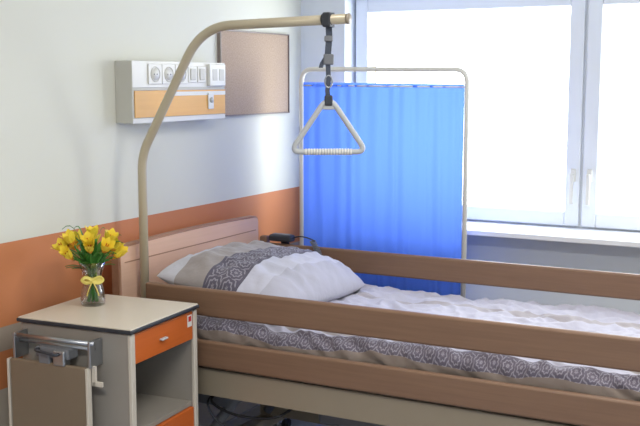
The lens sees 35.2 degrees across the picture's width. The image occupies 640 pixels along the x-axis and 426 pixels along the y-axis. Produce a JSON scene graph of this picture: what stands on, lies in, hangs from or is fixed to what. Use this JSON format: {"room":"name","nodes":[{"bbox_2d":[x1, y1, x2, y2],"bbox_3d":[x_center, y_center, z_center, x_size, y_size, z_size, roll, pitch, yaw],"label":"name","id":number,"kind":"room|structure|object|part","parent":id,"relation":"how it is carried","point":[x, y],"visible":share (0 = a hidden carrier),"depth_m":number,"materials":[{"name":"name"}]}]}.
{"room":"hospital room","nodes":[
{"label":"hospital room","id":0,"kind":"room"},
{"bbox_2d":[0,0,300,425],"bbox_3d":[-1.518,-0.072,2.651,0.200,2.750,6.460,4,8,27],"label":"wall","id":1,"kind":"structure","parent":0,"point":[66,160],"depth_m":3.76,"materials":[{"name":"paint"}]},
{"bbox_2d":[115,61,224,123],"bbox_3d":[-0.583,-0.489,4.066,0.100,0.235,0.630,4,8,27],"label":"panel","id":2,"kind":"object","parent":1,"relation":"attached to","point":[141,87],"visible":0.85,"depth_m":3.95,"materials":[{"name":"white plastic"}]},
{"bbox_2d":[188,66,196,82],"bbox_3d":[-0.519,-0.563,4.102,0.006,0.066,0.060,4,8,27],"label":"switch plate","id":3,"kind":"object","parent":2,"relation":"attached to","point":[192,70],"depth_m":4.09,"materials":[{"name":"white plastic"}]},
{"bbox_2d":[197,66,205,81],"bbox_3d":[-0.488,-0.571,4.159,0.006,0.066,0.060,4,8,27],"label":"switch plate","id":4,"kind":"object","parent":2,"relation":"attached to","point":[201,70],"depth_m":4.15,"materials":[{"name":"white plastic"}]},
{"bbox_2d":[208,93,213,108],"bbox_3d":[-0.457,-0.470,4.230,0.006,0.067,0.040,4,8,27],"label":"outlet plate","id":5,"kind":"object","parent":2,"relation":"attached to","point":[210,95],"depth_m":4.22,"materials":[{"name":"white plastic"}]},
{"bbox_2d":[213,69,217,80],"bbox_3d":[-0.439,-0.578,4.226,0.002,0.047,0.035,4,8,27],"label":"light switch","id":6,"kind":"object","parent":2,"relation":"attached to","point":[215,71],"depth_m":4.23,"materials":[{"name":"white plastic"}]},
{"bbox_2d":[219,69,223,80],"bbox_3d":[-0.416,-0.584,4.270,0.002,0.047,0.035,4,8,27],"label":"light switch","id":7,"kind":"object","parent":2,"relation":"attached to","point":[221,71],"depth_m":4.27,"materials":[{"name":"white plastic"}]},
{"bbox_2d":[223,404,260,425],"bbox_3d":[-1.460,1.263,2.705,0.015,0.090,5.900,4,8,27],"label":"baseboard","id":8,"kind":"structure","parent":1,"relation":"attached to","point":[254,411],"depth_m":4.77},
{"bbox_2d":[217,30,289,116],"bbox_3d":[-0.299,-0.646,4.681,0.018,0.380,0.610,4,8,27],"label":"notice board","id":9,"kind":"object","parent":1,"relation":"attached to","point":[257,64],"visible":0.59,"depth_m":4.67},
{"bbox_2d":[280,419,327,425],"bbox_3d":[0.430,1.475,1.823,4.600,0.100,6.460,4,8,27],"label":"floor","id":10,"kind":"structure","parent":0,"point":[294,422],"depth_m":4.89,"materials":[{"name":"grey"}]},
{"bbox_2d":[7,293,198,425],"bbox_3d":[-0.714,0.769,3.388,0.447,0.890,0.498,3,8,23],"label":"bedside cabinet","id":11,"kind":"object","parent":10,"relation":"on","point":[125,360],"visible":0.95,"depth_m":3.22,"materials":[{"name":"laminate"}]},
{"bbox_3d":[-0.851,0.433,3.144,0.090,0.020,0.025,3,8,23],"label":"lock lever","id":12,"kind":"part","parent":11,"relation":"part of","materials":[{"name":"plastic"}]},
{"bbox_3d":[-0.836,0.396,3.162,0.310,0.014,0.014,3,8,23],"label":"hinge rod","id":13,"kind":"part","parent":11,"relation":"part of","materials":[{"name":"silver metal"}]},
{"bbox_3d":[-0.833,0.415,3.183,0.300,0.010,0.010,3,8,23],"label":"hinge rod","id":14,"kind":"part","parent":11,"relation":"part of","materials":[{"name":"silver metal"}]},
{"bbox_2d":[52,225,127,306],"bbox_3d":[-0.777,0.177,3.425,0.256,0.276,0.239,-1,8,-7],"label":"flower vase","id":15,"kind":"object","parent":11,"relation":"on","point":[92,255],"visible":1,"depth_m":3.40,"materials":[{"name":"clear glass"}]},
{"bbox_3d":[-0.792,0.223,3.406,0.009,0.167,0.113,5,9,32],"label":"stem","id":16,"kind":"part","parent":15,"relation":"part of","materials":[{"name":"green plant"}]},
{"bbox_3d":[-0.807,0.211,3.439,0.103,0.182,0.037,4,8,27],"label":"stem","id":17,"kind":"part","parent":15,"relation":"part of","materials":[{"name":"green plant"}]},
{"bbox_3d":[-0.770,0.212,3.408,0.006,0.188,0.096,-1,8,-9],"label":"stem","id":18,"kind":"part","parent":15,"relation":"part of","materials":[{"name":"green plant"}]},
{"bbox_3d":[-0.754,0.211,3.413,0.096,0.188,0.036,4,8,27],"label":"stem","id":19,"kind":"part","parent":15,"relation":"part of","materials":[{"name":"green plant"}]},
{"bbox_3d":[-0.745,0.223,3.429,0.100,0.160,0.033,4,8,27],"label":"stem","id":20,"kind":"part","parent":15,"relation":"part of","materials":[{"name":"green plant"}]},
{"bbox_3d":[-0.687,0.505,3.117,0.041,0.065,0.008,3,8,23],"label":"bracket plate","id":21,"kind":"part","parent":11,"relation":"part of","materials":[{"name":"metal"}]},
{"bbox_3d":[-0.514,0.403,3.303,0.018,0.098,0.348,3,8,23],"label":"drawer","id":22,"kind":"part","parent":11,"relation":"part of","materials":[{"name":"orange laminate"}]},
{"bbox_3d":[-0.514,0.886,3.366,0.018,0.395,0.348,3,8,23],"label":"door","id":23,"kind":"part","parent":11,"relation":"part of","materials":[{"name":"orange laminate"}]},
{"bbox_2d":[111,215,639,425],"bbox_3d":[0.420,0.643,3.724,2.170,1.052,1.004,4,8,27],"label":"hospital bed","id":24,"kind":"object","parent":10,"relation":"on","point":[372,355],"visible":0.9,"depth_m":3.39,"materials":[{"name":"brown wood"}]},
{"bbox_3d":[-0.524,0.355,4.180,0.042,0.584,0.974,4,8,27],"label":"headboard panel","id":25,"kind":"part","parent":24,"relation":"part of","materials":[{"name":"brown wood"}]},
{"bbox_3d":[-0.360,0.760,3.845,0.282,0.354,0.040,4,8,27],"label":"lift arm","id":26,"kind":"part","parent":24,"relation":"part of","materials":[{"name":"grey plastic"}]},
{"bbox_2d":[138,12,364,297],"bbox_3d":[-0.275,-0.050,3.557,0.906,1.270,0.124,4,8,27],"label":"pole","id":27,"kind":"object","parent":24,"relation":"on","point":[328,20],"visible":0.97,"depth_m":3.47,"materials":[{"name":"beige metal"}]},
{"bbox_2d":[157,240,364,301],"bbox_3d":[-0.213,0.239,3.966,0.568,0.233,0.736,4,8,27],"label":"pillow","id":28,"kind":"object","parent":24,"relation":"on","point":[255,267],"visible":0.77,"depth_m":3.76,"materials":[{"name":"fabric"}]},
{"bbox_3d":[-0.119,0.700,4.301,0.282,0.354,0.040,4,8,27],"label":"lift arm","id":29,"kind":"part","parent":24,"relation":"part of","materials":[{"name":"grey metal"}]},
{"bbox_3d":[0.407,0.962,3.762,1.810,0.110,0.840,4,8,27],"label":"under frame","id":30,"kind":"part","parent":24,"relation":"part of","materials":[{"name":"black metal"}]},
{"bbox_2d":[269,233,321,254],"bbox_3d":[-0.100,0.162,4.476,0.292,0.126,0.061,5,9,34],"label":"bed remote control","id":31,"kind":"object","parent":24,"relation":"attached to","point":[283,238],"visible":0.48,"depth_m":4.49,"materials":[{"name":"plastic"}]},
{"bbox_3d":[0.424,0.595,3.713,2.100,0.100,0.925,4,8,27],"label":"bed frame","id":32,"kind":"part","parent":24,"relation":"part of","materials":[{"name":"brown wood"}]},
{"bbox_3d":[0.239,0.358,3.225,1.965,0.100,0.025,4,8,27],"label":"rail","id":33,"kind":"part","parent":24,"relation":"part of","materials":[{"name":"brown wood"}]},
{"bbox_3d":[0.239,0.542,3.249,1.965,0.097,0.025,4,8,27],"label":"rail","id":34,"kind":"part","parent":24,"relation":"part of","materials":[{"name":"brown wood"}]},
{"bbox_2d":[197,283,639,400],"bbox_3d":[0.437,0.442,3.686,1.970,0.151,0.941,4,8,27],"label":"duvet","id":35,"kind":"object","parent":24,"relation":"on","point":[553,375],"depth_m":3.45,"materials":[{"name":"fabric"}]},
{"bbox_3d":[0.654,0.243,4.099,2.050,0.100,0.025,4,8,27],"label":"rail","id":36,"kind":"part","parent":24,"relation":"part of","materials":[{"name":"brown wood"}]},
{"bbox_2d":[281,67,469,425],"bbox_3d":[0.274,0.190,4.642,0.836,1.711,0.380,4,8,27],"label":"privacy screen","id":37,"kind":"object","parent":10,"relation":"on","point":[402,194],"visible":0.56,"depth_m":4.57,"materials":[{"name":"blue fabric"}]},
{"bbox_2d":[303,82,464,294],"bbox_3d":[0.272,0.107,4.628,0.790,1.400,0.023,4,8,27],"label":"curtain","id":38,"kind":"object","parent":37,"relation":"hanging from","point":[403,194],"depth_m":4.57,"materials":[{"name":"blue fabric"}]},
{"bbox_3d":[0.274,-0.570,4.542,0.814,0.013,0.008,4,8,27],"label":"rod","id":39,"kind":"part","parent":37,"relation":"part of","materials":[{"name":"white plastic"}]},
{"bbox_2d":[301,0,639,313],"bbox_3d":[1.848,-0.291,4.315,4.200,2.750,0.360,4,8,27],"label":"wall","id":40,"kind":"structure","parent":0,"point":[620,259],"depth_m":4.70,"materials":[{"name":"paint"}]},
{"bbox_2d":[372,13,376,82],"bbox_3d":[0.252,-0.553,5.233,0.006,1.090,0.170,4,8,27],"label":"trim reveal","id":41,"kind":"structure","parent":40,"relation":"attached to","point":[374,14],"depth_m":5.25,"materials":[{"name":"plastic"}]},
{"bbox_2d":[356,0,639,231],"bbox_3d":[1.206,-0.466,4.572,2.315,1.090,0.125,4,8,27],"label":"window","id":42,"kind":"structure","parent":40,"relation":"in","point":[579,226],"depth_m":4.58,"materials":[{"name":"plastic"}]},
{"bbox_3d":[0.693,-0.501,4.838,1.133,1.060,0.065,4,8,27],"label":"sash","id":43,"kind":"part","parent":42,"relation":"part of","materials":[{"name":"white plastic"}]},
{"bbox_2d":[569,174,573,203],"bbox_3d":[1.140,-0.109,4.584,0.018,0.140,0.012,4,8,27],"label":"lever","id":44,"kind":"object","parent":42,"relation":"attached to","point":[571,176],"visible":1,"depth_m":4.58,"materials":[{"name":"white plastic"}]},
{"bbox_2d":[570,169,575,181],"bbox_3d":[1.151,-0.172,4.597,0.024,0.060,0.011,4,8,27],"label":"plate","id":45,"kind":"object","parent":42,"relation":"attached to","point":[572,171],"visible":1,"depth_m":4.59,"materials":[{"name":"white plastic"}]},
{"bbox_2d":[585,174,589,204],"bbox_3d":[1.206,-0.105,4.549,0.018,0.140,0.012,4,8,27],"label":"lever","id":46,"kind":"object","parent":42,"relation":"attached to","point":[587,195],"visible":1,"depth_m":4.54,"materials":[{"name":"white plastic"}]},
{"bbox_2d":[587,169,591,182],"bbox_3d":[1.218,-0.167,4.563,0.024,0.060,0.011,4,8,27],"label":"plate","id":47,"kind":"object","parent":42,"relation":"attached to","point":[589,171],"visible":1,"depth_m":4.55,"materials":[{"name":"white plastic"}]},
{"bbox_3d":[1.713,-0.431,4.308,1.146,1.060,0.065,4,8,27],"label":"sash","id":48,"kind":"part","parent":42,"relation":"part of","materials":[{"name":"white plastic"}]},
{"bbox_2d":[467,220,639,247],"bbox_3d":[1.155,0.100,4.494,2.365,0.026,0.300,4,8,27],"label":"window sill","id":49,"kind":"structure","parent":40,"relation":"attached to","point":[475,228],"depth_m":4.49,"materials":[{"name":"white plastic"}]}
]}

